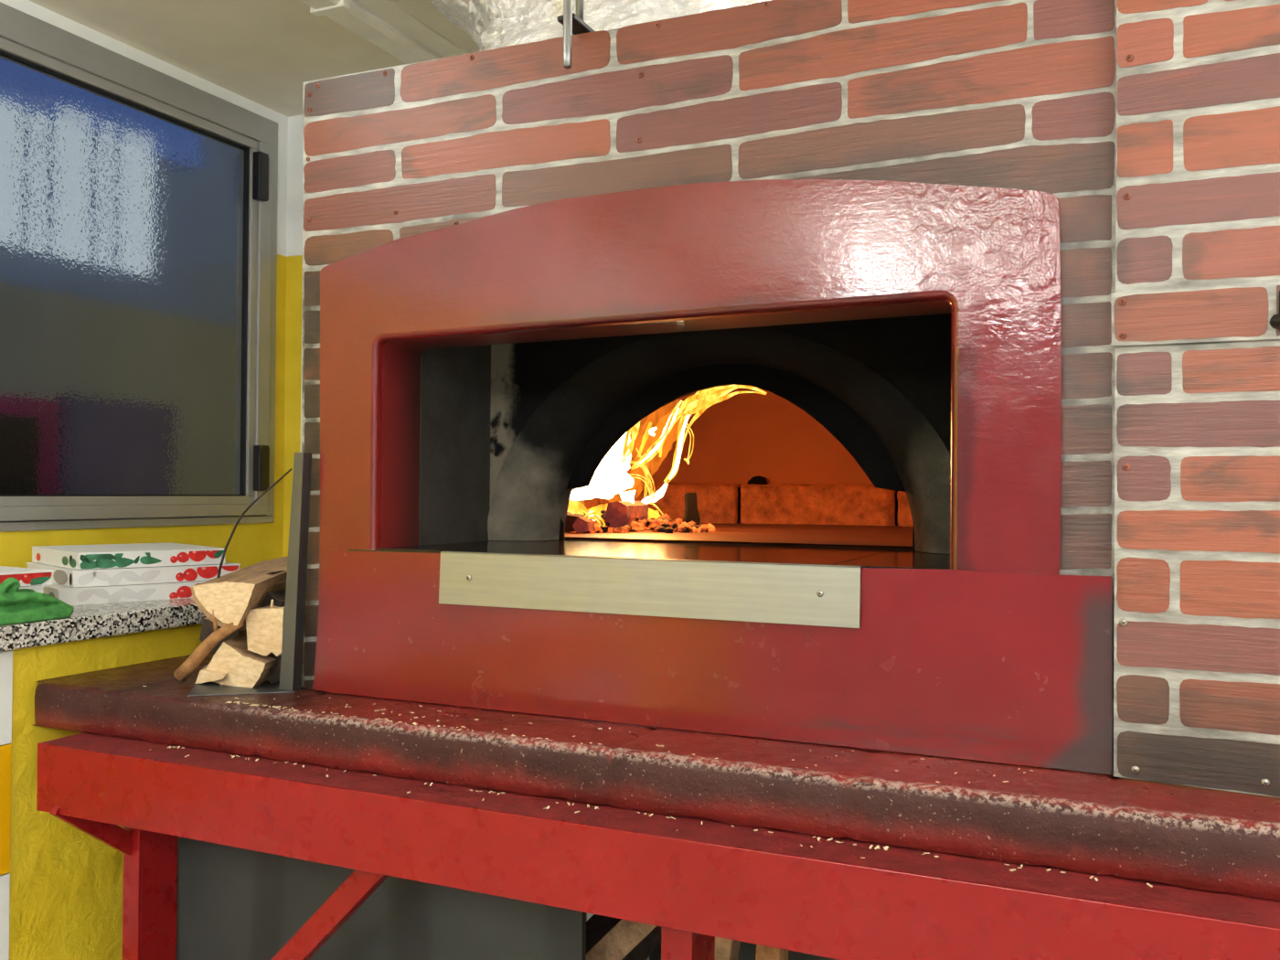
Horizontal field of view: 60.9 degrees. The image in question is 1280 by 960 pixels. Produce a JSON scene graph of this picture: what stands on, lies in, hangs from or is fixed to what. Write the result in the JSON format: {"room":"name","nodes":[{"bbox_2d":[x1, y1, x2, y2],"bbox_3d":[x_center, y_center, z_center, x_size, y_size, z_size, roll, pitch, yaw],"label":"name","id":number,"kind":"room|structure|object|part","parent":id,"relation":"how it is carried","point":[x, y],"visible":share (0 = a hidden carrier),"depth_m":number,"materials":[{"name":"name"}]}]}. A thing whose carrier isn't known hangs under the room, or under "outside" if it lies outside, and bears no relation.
{"room":"commercial kitchen","nodes":[
{"label":"commercial kitchen","id":0,"kind":"room"},
{"bbox_2d":[0,650,12,959],"bbox_3d":[-1.697,0.809,0.928,0.519,1.092,2.099,0,-1,24],"label":"tiled wall","id":1,"kind":"structure","parent":0,"point":[5,656],"depth_m":1.77,"materials":[{"name":"tile"}]},
{"bbox_2d":[0,597,206,651],"bbox_3d":[-1.423,0.250,1.512,0.534,0.040,3.199,0,-1,24],"label":"countertop","id":2,"kind":"structure","parent":1,"relation":"on","point":[86,622],"depth_m":1.95,"materials":[{"name":"stone"}]},
{"bbox_2d":[0,577,74,625],"bbox_3d":[-1.041,0.199,1.813,0.076,0.073,0.202,0,-1,24],"label":"cloth","id":3,"kind":"object","parent":2,"relation":"on","point":[17,605],"visible":1,"depth_m":1.81,"materials":[{"name":"green fabric"}]},
{"bbox_2d":[42,580,206,605],"bbox_3d":[-1.091,0.224,2.271,0.312,0.032,0.302,1,-1,-44],"label":"pizza box","id":4,"kind":"object","parent":2,"relation":"on","point":[150,592],"visible":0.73,"depth_m":2.13,"materials":[{"name":"white cardboard"}]},
{"bbox_3d":[-1.091,0.210,2.271,0.312,0.003,0.302,1,-1,-44],"label":"lid","id":5,"kind":"part","parent":4,"relation":"part of","materials":[{"name":"white cardboard"}]},
{"bbox_2d":[26,562,240,587],"bbox_3d":[-1.067,0.191,2.294,0.327,0.032,0.302,1,-1,-44],"label":"pizza box","id":6,"kind":"object","parent":4,"relation":"on","point":[73,578],"visible":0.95,"depth_m":2.16,"materials":[{"name":"white cardboard"}]},
{"bbox_2d":[31,542,224,569],"bbox_3d":[-1.074,0.158,2.287,0.287,0.032,0.302,1,-1,-44],"label":"pizza box","id":7,"kind":"object","parent":6,"relation":"on","point":[136,555],"visible":0.97,"depth_m":2.19,"materials":[{"name":"white cardboard"}]},
{"bbox_3d":[-1.074,0.143,2.287,0.287,0.003,0.302,1,-1,-44],"label":"lid","id":8,"kind":"part","parent":7,"relation":"part of","materials":[{"name":"white cardboard"}]},
{"bbox_3d":[-1.067,0.177,2.294,0.327,0.003,0.302,1,-1,-44],"label":"lid","id":9,"kind":"part","parent":6,"relation":"part of","materials":[{"name":"white cardboard"}]},
{"bbox_3d":[-1.248,0.222,1.865,0.330,0.025,0.319,0,-1,24],"label":"pizza box","id":10,"kind":"object","parent":2,"relation":"on","visible":0},
{"bbox_2d":[19,585,44,593],"bbox_3d":[-1.249,0.196,1.861,0.302,0.025,0.290,0,-1,30],"label":"pizza box","id":11,"kind":"object","parent":10,"relation":"on","point":[37,588],"visible":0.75,"depth_m":1.90,"materials":[{"name":"white cardboard"}]},
{"bbox_2d":[0,565,53,586],"bbox_3d":[-1.244,0.170,1.870,0.302,0.025,0.302,0,-1,30],"label":"pizza box","id":12,"kind":"object","parent":11,"relation":"on","point":[26,576],"visible":0.97,"depth_m":1.90,"materials":[{"name":"white cardboard"}]},
{"bbox_3d":[-1.244,0.159,1.870,0.302,0.003,0.302,0,-1,30],"label":"lid","id":13,"kind":"part","parent":12,"relation":"part of","materials":[{"name":"white cardboard"}]},
{"bbox_3d":[-1.249,0.185,1.861,0.302,0.003,0.290,0,-1,30],"label":"lid","id":14,"kind":"part","parent":11,"relation":"part of","materials":[{"name":"white cardboard"}]},
{"bbox_2d":[8,623,202,959],"bbox_3d":[-1.025,0.829,2.428,0.515,1.092,1.190,0,-1,24],"label":"wall pier","id":15,"kind":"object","parent":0,"point":[67,884],"visible":0.14,"depth_m":1.86,"materials":[{"name":"yellow paint"}]},
{"bbox_2d":[0,0,287,569],"bbox_3d":[-2.274,0.139,0.417,0.120,2.414,6.100,0,-1,24],"label":"wall","id":16,"kind":"structure","parent":0,"point":[253,543],"depth_m":2.86,"materials":[{"name":"paint"}]},
{"bbox_2d":[0,1,277,532],"bbox_3d":[-1.385,-0.451,2.277,0.094,1.120,1.707,0,-1,24],"label":"window","id":17,"kind":"structure","parent":16,"relation":"in","point":[138,201],"depth_m":2.60,"materials":[{"name":"glass"}]},
{"bbox_2d":[28,0,479,117],"bbox_3d":[0.110,-1.115,-0.199,4.845,0.120,6.900,0,-1,24],"label":"ceiling","id":18,"kind":"structure","parent":0,"point":[263,52],"depth_m":2.56,"materials":[{"name":"paint"}]},
{"bbox_2d":[557,0,594,68],"bbox_3d":[-0.093,-0.810,1.598,0.052,0.459,0.131,0,-1,24],"label":"hanging rod","id":19,"kind":"object","parent":18,"relation":"hanging from","point":[573,24],"visible":0.67,"depth_m":1.53,"materials":[{"name":"metal"}]},
{"bbox_3d":[-0.101,-0.810,1.536,0.012,0.459,0.012,0,-1,24],"label":"rod","id":20,"kind":"part","parent":19,"relation":"part of","materials":[{"name":"metal"}]},
{"bbox_3d":[-0.090,-0.834,1.653,0.012,0.409,0.012,0,-1,24],"label":"rod","id":21,"kind":"part","parent":19,"relation":"part of","materials":[{"name":"metal"}]},
{"bbox_2d":[282,114,586,921],"bbox_3d":[-0.569,0.177,2.939,0.923,2.414,0.100,0,-1,24],"label":"wall","id":22,"kind":"structure","parent":0,"point":[293,390],"depth_m":3.08,"materials":[{"name":"paint"}]},
{"bbox_2d":[299,0,469,63],"bbox_3d":[-1.477,-1.048,0.459,0.158,0.028,6.600,0,-1,24],"label":"ceiling light","id":23,"kind":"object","parent":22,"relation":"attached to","point":[382,23],"depth_m":2.46,"materials":[{"name":"white plastic"}]},
{"bbox_2d":[586,912,649,959],"bbox_3d":[-0.021,1.408,-0.174,5.085,0.100,6.900,0,-1,24],"label":"floor","id":24,"kind":"structure","parent":0,"point":[589,915],"depth_m":3.47,"materials":[{"name":"tile"}]},
{"bbox_2d":[176,836,586,959],"bbox_3d":[-0.449,0.895,1.715,0.805,0.956,0.012,0,-1,24],"label":"panel","id":25,"kind":"object","parent":24,"relation":"on","point":[233,903],"visible":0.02,"depth_m":1.72,"materials":[{"name":"grey metal"}]},
{"bbox_2d":[586,914,621,953],"bbox_3d":[-0.307,0.982,1.835,0.743,0.775,0.051,0,-1,24],"label":"plank","id":26,"kind":"object","parent":24,"relation":"on","point":[597,926],"visible":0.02,"depth_m":1.71,"materials":[{"name":"brown wood"}]},
{"bbox_2d":[586,918,656,959],"bbox_3d":[-0.268,0.974,1.757,0.754,0.795,0.051,0,-1,24],"label":"plank","id":27,"kind":"object","parent":24,"relation":"on","point":[625,935],"visible":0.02,"depth_m":1.63,"materials":[{"name":"brown wood"}]},
{"bbox_2d":[621,926,661,959],"bbox_3d":[-0.155,0.999,1.827,0.529,0.739,0.051,0,-1,24],"label":"plank","id":28,"kind":"object","parent":24,"relation":"on","point":[645,948],"visible":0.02,"depth_m":1.73,"materials":[{"name":"brown wood"}]},
{"bbox_2d":[36,732,1279,959],"bbox_3d":[0.359,0.894,1.228,2.746,0.962,0.244,0,-1,24],"label":"steel frame","id":29,"kind":"object","parent":24,"relation":"on","point":[698,882],"visible":0.91,"depth_m":1.30,"materials":[{"name":"red metal"}]},
{"bbox_3d":[-0.825,0.894,1.828,0.076,0.953,0.120,0,-1,24],"label":"post","id":30,"kind":"part","parent":29,"relation":"part of","materials":[{"name":"red metal"}]},
{"bbox_2d":[142,685,1152,887],"bbox_3d":[-0.134,0.377,1.629,1.624,0.074,0.514,0,-1,24],"label":"chips","id":31,"kind":"object","parent":29,"relation":"on","point":[886,848],"visible":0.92,"depth_m":1.40,"materials":[{"name":"beige wood"}]},
{"bbox_2d":[33,651,1279,900],"bbox_3d":[0.527,0.385,1.748,2.869,0.077,1.168,0,-1,24],"label":"ledge","id":32,"kind":"object","parent":29,"relation":"on","point":[1086,822],"visible":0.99,"depth_m":1.32,"materials":[{"name":"stone"}]},
{"bbox_2d":[173,609,244,682],"bbox_3d":[-0.712,0.275,1.797,0.128,0.122,0.023,0,-1,16],"label":"branch","id":33,"kind":"object","parent":32,"relation":"on","point":[197,657],"visible":1,"depth_m":1.79,"materials":[{"name":"brown plant"}]},
{"bbox_2d":[191,556,287,629],"bbox_3d":[-0.671,0.193,1.925,0.135,0.106,0.325,0,-1,6],"label":"log","id":34,"kind":"object","parent":33,"relation":"on","point":[231,596],"visible":0.79,"depth_m":1.80,"materials":[{"name":"brown wood"}]},
{"bbox_2d":[217,468,292,577],"bbox_3d":[-0.637,0.073,1.798,0.158,0.184,0.004,0,-1,24],"label":"twig","id":35,"kind":"object","parent":34,"relation":"on","point":[291,469],"visible":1,"depth_m":1.81,"materials":[{"name":"brown wood"}]},
{"bbox_2d":[266,570,284,575],"bbox_3d":[-0.638,0.184,1.879,0.055,0.056,0.050,0,-1,24],"label":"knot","id":36,"kind":"object","parent":34,"relation":"on","point":[272,572],"visible":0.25,"depth_m":1.85,"materials":[{"name":"brown wood"}]},
{"bbox_2d":[187,680,294,696],"bbox_3d":[-0.655,0.338,1.815,0.159,0.001,0.200,1,-1,-15],"label":"tray","id":37,"kind":"object","parent":32,"relation":"on","point":[207,688],"visible":0.46,"depth_m":1.75,"materials":[{"name":"metal"}]},
{"bbox_2d":[194,664,227,683],"bbox_3d":[-0.713,0.324,1.834,0.055,0.024,0.145,1,-1,-10],"label":"log","id":38,"kind":"object","parent":37,"relation":"on","point":[205,675],"visible":0.61,"depth_m":1.78,"materials":[{"name":"brown wood"}]},
{"bbox_2d":[205,634,276,688],"bbox_3d":[-0.657,0.302,1.897,0.132,0.074,0.278,0,-1,5],"label":"log","id":39,"kind":"object","parent":37,"relation":"on","point":[244,667],"visible":0.44,"depth_m":1.78,"materials":[{"name":"brown wood"}]},
{"bbox_2d":[199,617,246,654],"bbox_3d":[-0.703,0.274,1.978,0.091,0.066,0.220,0,-1,14],"label":"log","id":40,"kind":"object","parent":39,"relation":"on","point":[207,628],"visible":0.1,"depth_m":1.89,"materials":[{"name":"brown wood"}]},
{"bbox_2d":[279,452,311,691],"bbox_3d":[-0.554,0.147,1.754,0.044,0.381,0.020,0,-1,24],"label":"metal bar","id":41,"kind":"object","parent":37,"relation":"on","point":[294,605],"visible":1,"depth_m":1.75,"materials":[{"name":"metal"}]},
{"bbox_2d":[266,653,281,683],"bbox_3d":[-0.570,0.310,1.913,0.048,0.058,0.247,0,-1,17],"label":"log","id":42,"kind":"object","parent":32,"relation":"on","point":[273,677],"visible":0.08,"depth_m":1.79,"materials":[{"name":"brown wood"}]},
{"bbox_2d":[245,605,284,656],"bbox_3d":[-0.598,0.248,1.877,0.077,0.080,0.230,0,-1,8],"label":"log","id":43,"kind":"object","parent":42,"relation":"on","point":[264,625],"visible":0.28,"depth_m":1.77,"materials":[{"name":"brown wood"}]},
{"bbox_2d":[260,589,285,607],"bbox_3d":[-0.605,0.204,1.859,0.056,0.031,0.080,0,-1,24],"label":"log","id":44,"kind":"object","parent":43,"relation":"on","point":[278,597],"visible":0.33,"depth_m":1.82,"materials":[{"name":"brown wood"}]},
{"bbox_2d":[300,0,1116,774],"bbox_3d":[0.441,-0.139,2.199,1.698,1.009,1.628,0,-1,24],"label":"oven","id":45,"kind":"object","parent":32,"relation":"on","point":[890,222],"visible":0.94,"depth_m":1.53,"materials":[{"name":"paint"}]},
{"bbox_2d":[565,513,594,531],"bbox_3d":[-0.135,0.092,2.351,0.063,0.035,0.171,0,-1,5],"label":"log","id":46,"kind":"object","parent":45,"relation":"in","point":[570,519],"visible":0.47,"depth_m":2.28,"materials":[{"name":"brown wood"}]},
{"bbox_2d":[572,516,595,533],"bbox_3d":[-0.116,0.092,2.243,0.038,0.032,0.030,0,-1,24],"label":"log","id":47,"kind":"object","parent":45,"relation":"on","point":[582,524],"visible":1,"depth_m":2.23,"materials":[{"name":"brown wood"}]},
{"bbox_2d":[429,0,770,51],"bbox_3d":[-0.044,-0.828,2.114,0.870,0.412,0.740,0,-1,24],"label":"flue","id":48,"kind":"object","parent":45,"relation":"on","point":[492,24],"visible":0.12,"depth_m":1.82,"materials":[{"name":"metal"}]},
{"bbox_2d":[565,510,715,533],"bbox_3d":[-0.036,0.094,2.451,0.421,0.052,0.408,0,-1,24],"label":"embers","id":49,"kind":"object","parent":45,"relation":"in","point":[665,524],"visible":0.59,"depth_m":2.33},
{"bbox_2d":[605,501,648,530],"bbox_3d":[-0.027,0.079,2.401,0.052,0.064,0.168,0,-1,17],"label":"log","id":50,"kind":"object","parent":49,"relation":"on","point":[618,514],"visible":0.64,"depth_m":2.33,"materials":[{"name":"brown wood"}]},
{"bbox_2d":[567,384,767,526],"bbox_3d":[0.041,-0.052,2.435,0.457,0.326,0.318,1,-1,-5],"label":"fire","id":51,"kind":"object","parent":49,"relation":"on","point":[610,478],"visible":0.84,"depth_m":2.44,"materials":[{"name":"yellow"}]},
{"bbox_2d":[682,492,700,524],"bbox_3d":[0.116,0.070,2.434,0.047,0.084,0.016,0,-1,24],"label":"log","id":52,"kind":"object","parent":49,"relation":"on","point":[691,512],"visible":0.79,"depth_m":2.43,"materials":[{"name":"brown wood"}]},
{"bbox_3d":[0.156,-0.225,1.913,0.958,0.690,0.012,0,-1,24],"label":"mouth plate","id":53,"kind":"part","parent":45,"relation":"part of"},
{"bbox_2d":[1113,0,1279,797],"bbox_3d":[0.703,-0.127,1.170,0.358,0.939,0.027,0,-1,34],"label":"brick wall","id":54,"kind":"structure","parent":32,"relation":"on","point":[1197,661],"depth_m":1.22,"materials":[{"name":"brick"}]},
{"bbox_2d":[1111,281,1279,346],"bbox_3d":[0.646,-0.184,1.195,0.239,0.064,0.021,0,-1,35],"label":"brick","id":55,"kind":"object","parent":54,"relation":"attached to","point":[1250,311],"visible":1,"depth_m":1.21,"materials":[{"name":"brick"}]},
{"bbox_3d":[0.058,0.897,1.343,0.080,0.953,0.120,0,-1,24],"label":"post","id":56,"kind":"part","parent":29,"relation":"part of","materials":[{"name":"red metal"}]},
{"bbox_2d":[714,936,740,959],"bbox_3d":[0.075,0.971,1.598,0.171,0.783,0.051,0,-1,24],"label":"plank","id":57,"kind":"object","parent":24,"relation":"on","point":[725,949],"visible":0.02,"depth_m":1.56,"materials":[{"name":"brown wood"}]},
{"bbox_2d":[649,940,838,959],"bbox_3d":[0.774,0.904,1.556,1.657,0.956,0.015,0,-1,24],"label":"board","id":58,"kind":"object","parent":24,"relation":"on","point":[747,951],"visible":0.02,"depth_m":1.81,"materials":[{"name":"brown wood"}]},
{"bbox_2d":[755,944,788,959],"bbox_3d":[0.173,0.964,1.510,0.063,0.786,0.051,0,-1,24],"label":"plank","id":59,"kind":"object","parent":24,"relation":"on","point":[762,953],"visible":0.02,"depth_m":1.49,"materials":[{"name":"brown wood"}]}
]}

